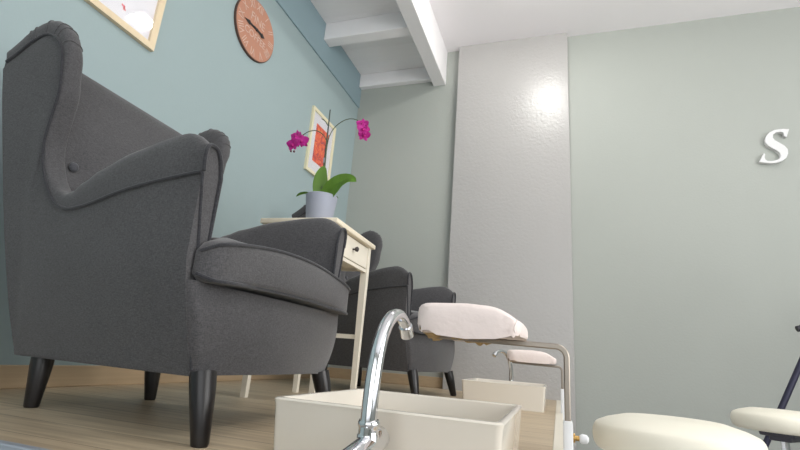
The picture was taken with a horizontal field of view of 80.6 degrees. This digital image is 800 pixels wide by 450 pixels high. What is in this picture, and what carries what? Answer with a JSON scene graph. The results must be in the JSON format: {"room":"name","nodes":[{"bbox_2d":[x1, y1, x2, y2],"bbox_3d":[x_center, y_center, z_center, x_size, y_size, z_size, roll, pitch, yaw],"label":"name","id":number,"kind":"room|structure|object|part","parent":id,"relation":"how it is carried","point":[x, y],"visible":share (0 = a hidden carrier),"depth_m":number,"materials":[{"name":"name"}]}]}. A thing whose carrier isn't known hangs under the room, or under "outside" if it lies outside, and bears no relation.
{"room":"salon","nodes":[
{"label":"salon","id":0,"kind":"room"},
{"bbox_2d":[0,0,357,366],"bbox_3d":[-1.508,-0.616,1.097,0.100,2.780,6.330,-1,-16,18],"label":"wall","id":1,"kind":"structure","parent":0,"point":[198,77],"depth_m":2.57,"materials":[{"name":"teal paint"}]},
{"bbox_2d":[84,0,166,51],"bbox_3d":[-1.158,-1.181,1.977,0.021,0.700,0.498,-1,-16,18],"label":"framed picture","id":2,"kind":"object","parent":1,"relation":"attached to","point":[141,20],"visible":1,"depth_m":2.04,"materials":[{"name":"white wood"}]},
{"bbox_2d":[0,365,329,388],"bbox_3d":[-0.996,0.758,2.403,0.014,0.075,2.875,-1,-16,18],"label":"baseboard","id":3,"kind":"structure","parent":1,"relation":"attached to","point":[11,376],"depth_m":1.81,"materials":[{"name":"brown wood"}]},
{"bbox_2d":[234,0,273,62],"bbox_3d":[-0.868,-1.173,2.841,0.026,0.376,0.376,-1,-16,18],"label":"wall clock","id":4,"kind":"object","parent":1,"relation":"attached to","point":[253,28],"visible":1,"depth_m":2.82,"materials":[{"name":"brown"}]},
{"bbox_2d":[275,0,360,107],"bbox_3d":[-1.379,-2.177,1.530,0.112,0.470,6.330,-1,-16,18],"label":"trim","id":5,"kind":"structure","parent":1,"relation":"attached to","point":[303,14],"depth_m":3.66,"materials":[{"name":"teal paint"}]},
{"bbox_2d":[304,105,335,179],"bbox_3d":[-0.605,-0.595,3.618,0.019,0.505,0.375,-1,-16,18],"label":"framed picture","id":6,"kind":"object","parent":1,"relation":"attached to","point":[315,150],"visible":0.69,"depth_m":3.58,"materials":[{"name":"white paper"}]},
{"bbox_2d":[312,123,328,166],"bbox_3d":[-0.607,-0.598,3.619,0.002,0.300,0.200,-1,-16,18],"label":"print","id":7,"kind":"object","parent":6,"relation":"attached to","point":[319,142],"depth_m":3.60},
{"bbox_2d":[0,377,556,449],"bbox_3d":[-0.185,0.798,2.117,1.732,0.030,2.875,-1,-16,18],"label":"floor","id":8,"kind":"structure","parent":0,"point":[104,417],"depth_m":1.24,"materials":[{"name":"brown wood"}]},
{"bbox_2d":[0,440,50,449],"bbox_3d":[-0.629,0.397,0.799,1.732,0.038,0.020,-1,-16,18],"label":"trim","id":9,"kind":"structure","parent":8,"relation":"attached to","point":[4,445],"depth_m":0.81,"materials":[{"name":"silver metal"}]},
{"bbox_2d":[2,20,350,447],"bbox_3d":[-0.668,0.007,1.457,0.897,1.064,0.733,-1,-16,19],"label":"armchair","id":10,"kind":"object","parent":8,"relation":"on","point":[113,258],"visible":1,"depth_m":1.18,"materials":[{"name":"grey fabric"}]},
{"bbox_3d":[-0.960,0.408,1.250,0.057,0.138,0.055,-1,-16,19],"label":"leg","id":11,"kind":"part","parent":10,"relation":"part of","materials":[{"name":"black wood"}]},
{"bbox_3d":[-0.773,-0.121,1.261,0.829,0.939,0.233,-1,-16,19],"label":"panel","id":12,"kind":"part","parent":10,"relation":"part of","materials":[{"name":"grey fabric"}]},
{"bbox_3d":[-0.951,-0.024,1.565,0.273,0.852,0.644,-1,-16,19],"label":"backrest","id":13,"kind":"part","parent":10,"relation":"part of","materials":[{"name":"grey fabric"}]},
{"bbox_3d":[-0.828,0.506,1.564,0.057,0.138,0.055,-1,-16,19],"label":"leg","id":14,"kind":"part","parent":10,"relation":"part of","materials":[{"name":"black wood"}]},
{"bbox_3d":[-0.621,0.301,1.351,0.678,0.188,0.690,-1,-16,19],"label":"seat","id":15,"kind":"part","parent":10,"relation":"part of","materials":[{"name":"grey fabric"}]},
{"bbox_3d":[-0.404,0.369,0.962,0.077,0.144,0.059,-1,-16,19],"label":"leg","id":16,"kind":"part","parent":10,"relation":"part of","materials":[{"name":"black wood"}]},
{"bbox_2d":[192,237,348,314],"bbox_3d":[-0.549,0.138,1.376,0.622,0.152,0.680,-1,-16,19],"label":"seat cushion","id":17,"kind":"object","parent":10,"relation":"on","point":[269,275],"depth_m":1.14,"materials":[{"name":"grey fabric"}]},
{"bbox_3d":[-0.618,0.016,1.709,0.829,0.939,0.233,-1,-16,19],"label":"panel","id":18,"kind":"part","parent":10,"relation":"part of","materials":[{"name":"grey fabric"}]},
{"bbox_3d":[-0.241,0.517,1.446,0.078,0.144,0.059,-1,-16,19],"label":"leg","id":19,"kind":"part","parent":10,"relation":"part of","materials":[{"name":"black wood"}]},
{"bbox_2d":[240,217,375,397],"bbox_3d":[-0.381,0.383,2.088,0.364,0.722,0.486,0,-16,16],"label":"side table","id":20,"kind":"object","parent":8,"relation":"on","point":[357,252],"visible":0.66,"depth_m":2.19,"materials":[{"name":"beige wood"}]},
{"bbox_3d":[-0.583,0.336,1.934,0.032,0.700,0.032,0,-16,16],"label":"leg","id":21,"kind":"part","parent":20,"relation":"part of","materials":[{"name":"beige wood"}]},
{"bbox_3d":[-0.468,0.452,2.321,0.032,0.700,0.032,0,-16,16],"label":"leg","id":22,"kind":"part","parent":20,"relation":"part of","materials":[{"name":"beige wood"}]},
{"bbox_3d":[-0.304,0.335,1.851,0.032,0.700,0.032,0,-16,16],"label":"leg","id":23,"kind":"part","parent":20,"relation":"part of","materials":[{"name":"beige wood"}]},
{"bbox_2d":[286,110,370,217],"bbox_3d":[-0.356,-0.265,2.263,0.442,0.620,0.175,-1,-16,18],"label":"potted orchid","id":24,"kind":"object","parent":20,"relation":"on","point":[321,202],"visible":0.99,"depth_m":2.19,"materials":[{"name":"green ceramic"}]},
{"bbox_3d":[-0.524,-0.395,2.297,0.067,0.057,0.024,-1,-16,18],"label":"flower","id":25,"kind":"part","parent":24,"relation":"part of","materials":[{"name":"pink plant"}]},
{"bbox_3d":[-0.510,-0.440,2.318,0.067,0.060,0.014,-4,-18,29],"label":"flower","id":26,"kind":"part","parent":24,"relation":"part of","materials":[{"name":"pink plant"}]},
{"bbox_3d":[-0.481,-0.414,2.303,0.067,0.060,0.012,5,-16,-3],"label":"flower","id":27,"kind":"part","parent":24,"relation":"part of","materials":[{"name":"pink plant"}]},
{"bbox_3d":[-0.432,-0.287,2.267,0.168,0.374,0.008,-1,-17,20],"label":"stem","id":28,"kind":"part","parent":24,"relation":"part of","materials":[{"name":"green plant"}]},
{"bbox_3d":[-0.373,-0.052,2.190,0.149,0.170,0.149,-1,-16,18],"label":"pot","id":29,"kind":"part","parent":24,"relation":"part of","materials":[{"name":"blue ceramic"}]},
{"bbox_3d":[-0.272,-0.311,2.223,0.182,0.420,0.007,-1,-16,18],"label":"stem","id":30,"kind":"part","parent":24,"relation":"part of","materials":[{"name":"green plant"}]},
{"bbox_3d":[-0.177,-0.482,2.229,0.060,0.054,0.021,-1,-16,18],"label":"flower","id":31,"kind":"part","parent":24,"relation":"part of","materials":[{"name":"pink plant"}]},
{"bbox_3d":[-0.172,-0.454,2.212,0.051,0.054,0.040,-1,-16,18],"label":"flower","id":32,"kind":"part","parent":24,"relation":"part of","materials":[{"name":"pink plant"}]},
{"bbox_3d":[-0.168,-0.426,2.222,0.061,0.048,0.032,9,-16,-16],"label":"flower","id":33,"kind":"part","parent":24,"relation":"part of","materials":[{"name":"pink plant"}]},
{"bbox_3d":[-0.226,0.170,2.106,0.018,0.015,0.392,0,-16,16],"label":"rail","id":34,"kind":"part","parent":20,"relation":"part of","materials":[{"name":"beige wood"}]},
{"bbox_3d":[-0.266,0.111,2.136,0.113,0.100,0.384,0,-16,16],"label":"drawer","id":35,"kind":"part","parent":20,"relation":"part of","materials":[{"name":"beige wood"}]},
{"bbox_3d":[-0.190,0.452,2.238,0.032,0.700,0.032,0,-16,16],"label":"leg","id":36,"kind":"part","parent":20,"relation":"part of","materials":[{"name":"beige wood"}]},
{"bbox_2d":[292,205,455,395],"bbox_3d":[-0.144,0.443,2.873,0.897,1.064,0.733,-3,-17,26],"label":"armchair","id":37,"kind":"object","parent":8,"relation":"on","point":[388,288],"visible":0.38,"depth_m":2.51,"materials":[{"name":"grey fabric"}]},
{"bbox_3d":[-0.412,0.423,3.015,0.273,0.852,0.644,-3,-17,26],"label":"backrest","id":38,"kind":"part","parent":37,"relation":"part of","materials":[{"name":"grey fabric"}]},
{"bbox_3d":[-0.278,0.317,2.693,0.829,0.939,0.233,-3,-17,26],"label":"panel","id":39,"kind":"part","parent":37,"relation":"part of","materials":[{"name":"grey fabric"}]},
{"bbox_3d":[-0.272,0.947,2.993,0.057,0.138,0.055,-3,-17,26],"label":"leg","id":40,"kind":"part","parent":37,"relation":"part of","materials":[{"name":"black wood"}]},
{"bbox_3d":[-0.100,0.734,2.757,0.678,0.188,0.690,-3,-17,26],"label":"seat","id":41,"kind":"part","parent":37,"relation":"part of","materials":[{"name":"grey fabric"}]},
{"bbox_3d":[-0.063,0.452,3.116,0.829,0.939,0.233,-3,-17,26],"label":"panel","id":42,"kind":"part","parent":37,"relation":"part of","materials":[{"name":"grey fabric"}]},
{"bbox_3d":[0.067,0.791,2.344,0.078,0.144,0.059,-3,-17,26],"label":"leg","id":43,"kind":"part","parent":37,"relation":"part of","materials":[{"name":"black wood"}]},
{"bbox_2d":[409,310,453,340],"bbox_3d":[-0.032,0.569,2.775,0.622,0.152,0.680,-3,-17,26],"label":"seat cushion","id":44,"kind":"object","parent":37,"relation":"on","point":[413,314],"depth_m":2.40,"materials":[{"name":"grey fabric"}]},
{"bbox_3d":[0.296,0.937,2.802,0.077,0.144,0.059,-3,-17,26],"label":"leg","id":45,"kind":"part","parent":37,"relation":"part of","materials":[{"name":"black wood"}]},
{"bbox_2d":[342,309,413,449],"bbox_3d":[-0.036,0.258,0.710,0.064,0.279,0.292,-1,-16,18],"label":"tap","id":46,"kind":"object","parent":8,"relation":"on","point":[371,435],"visible":1,"depth_m":0.69,"materials":[{"name":"silver metal"}]},
{"bbox_3d":[-0.017,0.233,0.769,0.025,0.197,0.176,-1,-16,18],"label":"spout","id":47,"kind":"part","parent":46,"relation":"part of","materials":[{"name":"silver metal"}]},
{"bbox_2d":[274,388,521,449],"bbox_3d":[0.022,0.410,0.933,0.400,0.115,0.400,-1,-16,18],"label":"basin","id":48,"kind":"object","parent":8,"relation":"on","point":[328,420],"visible":0.87,"depth_m":0.79,"materials":[{"name":"white ceramic"}]},
{"bbox_2d":[492,349,513,380],"bbox_3d":[0.627,0.861,2.710,0.292,0.279,0.064,17,-20,-37],"label":"tap","id":49,"kind":"object","parent":8,"relation":"on","point":[511,376],"visible":0.48,"depth_m":2.71,"materials":[{"name":"silver metal"}]},
{"bbox_2d":[418,303,588,449],"bbox_3d":[0.191,0.435,0.888,0.310,0.548,0.239,-1,-16,18],"label":"pedicure footrest","id":50,"kind":"object","parent":8,"relation":"on","point":[480,325],"visible":1,"depth_m":0.87,"materials":[{"name":"white leather"}]},
{"bbox_3d":[0.183,0.441,0.882,0.260,0.452,0.011,-1,-16,18],"label":"arm","id":51,"kind":"part","parent":50,"relation":"part of","materials":[{"name":"silver metal"}]},
{"bbox_3d":[0.331,0.386,0.849,0.016,0.017,0.017,-1,-16,18],"label":"knob","id":52,"kind":"part","parent":50,"relation":"part of","materials":[{"name":"white plastic"}]},
{"bbox_2d":[462,378,546,412],"bbox_3d":[0.549,0.871,2.438,0.400,0.115,0.400,-1,-16,18],"label":"basin","id":53,"kind":"object","parent":8,"relation":"on","point":[531,396],"visible":0.98,"depth_m":2.26,"materials":[{"name":"white ceramic"}]},
{"bbox_2d":[507,350,564,419],"bbox_3d":[0.664,0.871,2.263,0.290,0.518,0.239,-1,-16,18],"label":"pedicure footrest","id":54,"kind":"object","parent":8,"relation":"on","point":[528,357],"visible":0.86,"depth_m":2.23,"materials":[{"name":"off-white leather"},{"name":"white enamel"},{"name":"brushed steel"}]},
{"bbox_3d":[0.657,0.877,2.257,0.240,0.421,0.011,-1,-16,18],"label":"arm","id":55,"kind":"part","parent":54,"relation":"part of","materials":[{"name":"silver metal"}]},
{"bbox_2d":[553,400,562,449],"bbox_3d":[0.623,0.791,1.847,0.032,0.042,2.875,-1,-16,18],"label":"trim","id":56,"kind":"structure","parent":8,"relation":"attached to","point":[558,428],"depth_m":1.61,"materials":[{"name":"beige wood"}]},
{"bbox_2d":[442,33,575,449],"bbox_3d":[0.822,0.011,3.564,0.888,3.250,0.060,-1,-16,18],"label":"wall panel","id":57,"kind":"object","parent":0,"point":[510,245],"depth_m":3.58,"materials":[{"name":"grey paint"}]},
{"bbox_2d":[329,7,799,449],"bbox_3d":[1.853,0.020,3.302,5.070,3.250,0.100,-1,-16,18],"label":"wall","id":58,"kind":"structure","parent":0,"point":[686,246],"depth_m":3.31,"materials":[{"name":"grey paint"}]},
{"bbox_2d":[324,12,410,46],"bbox_3d":[-0.245,-1.507,3.634,0.693,0.149,0.100,-1,-16,18],"label":"beam","id":59,"kind":"structure","parent":58,"relation":"attached to","point":[391,25],"depth_m":3.60,"materials":[{"name":"white paint"}]},
{"bbox_2d":[311,0,424,74],"bbox_3d":[-0.995,-2.270,1.432,0.705,0.025,6.334,-1,-16,18],"label":"ceiling","id":60,"kind":"structure","parent":58,"relation":"attached to","point":[398,53],"depth_m":3.93,"materials":[{"name":"white paint"}]},
{"bbox_2d":[329,367,442,387],"bbox_3d":[-0.116,1.150,3.558,0.916,0.075,0.014,-1,-16,18],"label":"baseboard","id":61,"kind":"structure","parent":58,"relation":"attached to","point":[393,378],"depth_m":3.52,"materials":[{"name":"brown wood"}]},
{"bbox_2d":[359,67,431,89],"bbox_3d":[-0.033,-1.325,4.263,0.693,0.130,0.055,-1,-16,18],"label":"beam","id":62,"kind":"structure","parent":58,"relation":"attached to","point":[414,75],"depth_m":4.24,"materials":[{"name":"white paint"}]},
{"bbox_2d":[396,0,447,85],"bbox_3d":[-0.611,-2.255,1.294,0.110,0.330,6.330,-1,-16,18],"label":"beam","id":63,"kind":"structure","parent":58,"relation":"attached to","point":[418,15],"depth_m":3.63,"materials":[{"name":"white paint"}]},
{"bbox_2d":[758,129,788,164],"bbox_3d":[2.512,-0.525,3.174,0.192,0.243,0.029,-1,-16,18],"label":"letter","id":64,"kind":"object","parent":58,"relation":"attached to","point":[770,143],"depth_m":3.16,"materials":[{"name":"white plastic"}]},
{"bbox_2d":[429,0,799,52],"bbox_3d":[1.042,-2.482,0.807,5.170,0.100,6.530,-1,-16,18],"label":"ceiling","id":65,"kind":"structure","parent":0,"point":[461,23],"depth_m":3.64,"materials":[{"name":"white paint"}]},
{"bbox_3d":[0.787,0.735,-0.088,5.170,0.100,6.530,-1,-16,18],"label":"floor","id":66,"kind":"structure","parent":0,"visible":0},
{"bbox_2d":[592,413,767,449],"bbox_3d":[0.601,0.684,0.969,0.471,0.535,0.496,4,-16,2],"label":"round stool","id":67,"kind":"object","parent":66,"relation":"on","point":[623,431],"visible":1,"depth_m":0.94,"materials":[{"name":"beige leather"}]},
{"bbox_2d":[730,407,799,449],"bbox_3d":[1.462,0.972,1.755,0.471,0.535,0.496,14,-18,-31],"label":"round stool","id":68,"kind":"object","parent":66,"relation":"on","point":[782,425],"visible":1,"depth_m":1.74,"materials":[{"name":"beige leather"}]},
{"bbox_3d":[1.462,0.748,1.806,0.330,0.078,0.330,14,-18,-31],"label":"seat","id":69,"kind":"part","parent":68,"relation":"part of","materials":[{"name":"white leather"}]},
{"bbox_3d":[1.458,0.801,1.791,0.150,0.036,0.110,14,-18,-31],"label":"mounting plate","id":70,"kind":"part","parent":68,"relation":"part of","materials":[{"name":"grey metal"}]},
{"bbox_2d":[763,325,799,446],"bbox_3d":[2.055,0.521,2.243,1.055,1.768,1.179,-1,-16,18],"label":"tripod stand","id":71,"kind":"object","parent":66,"relation":"on","point":[795,375],"visible":0.46,"depth_m":2.20,"materials":[{"name":"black metal"}]}
]}

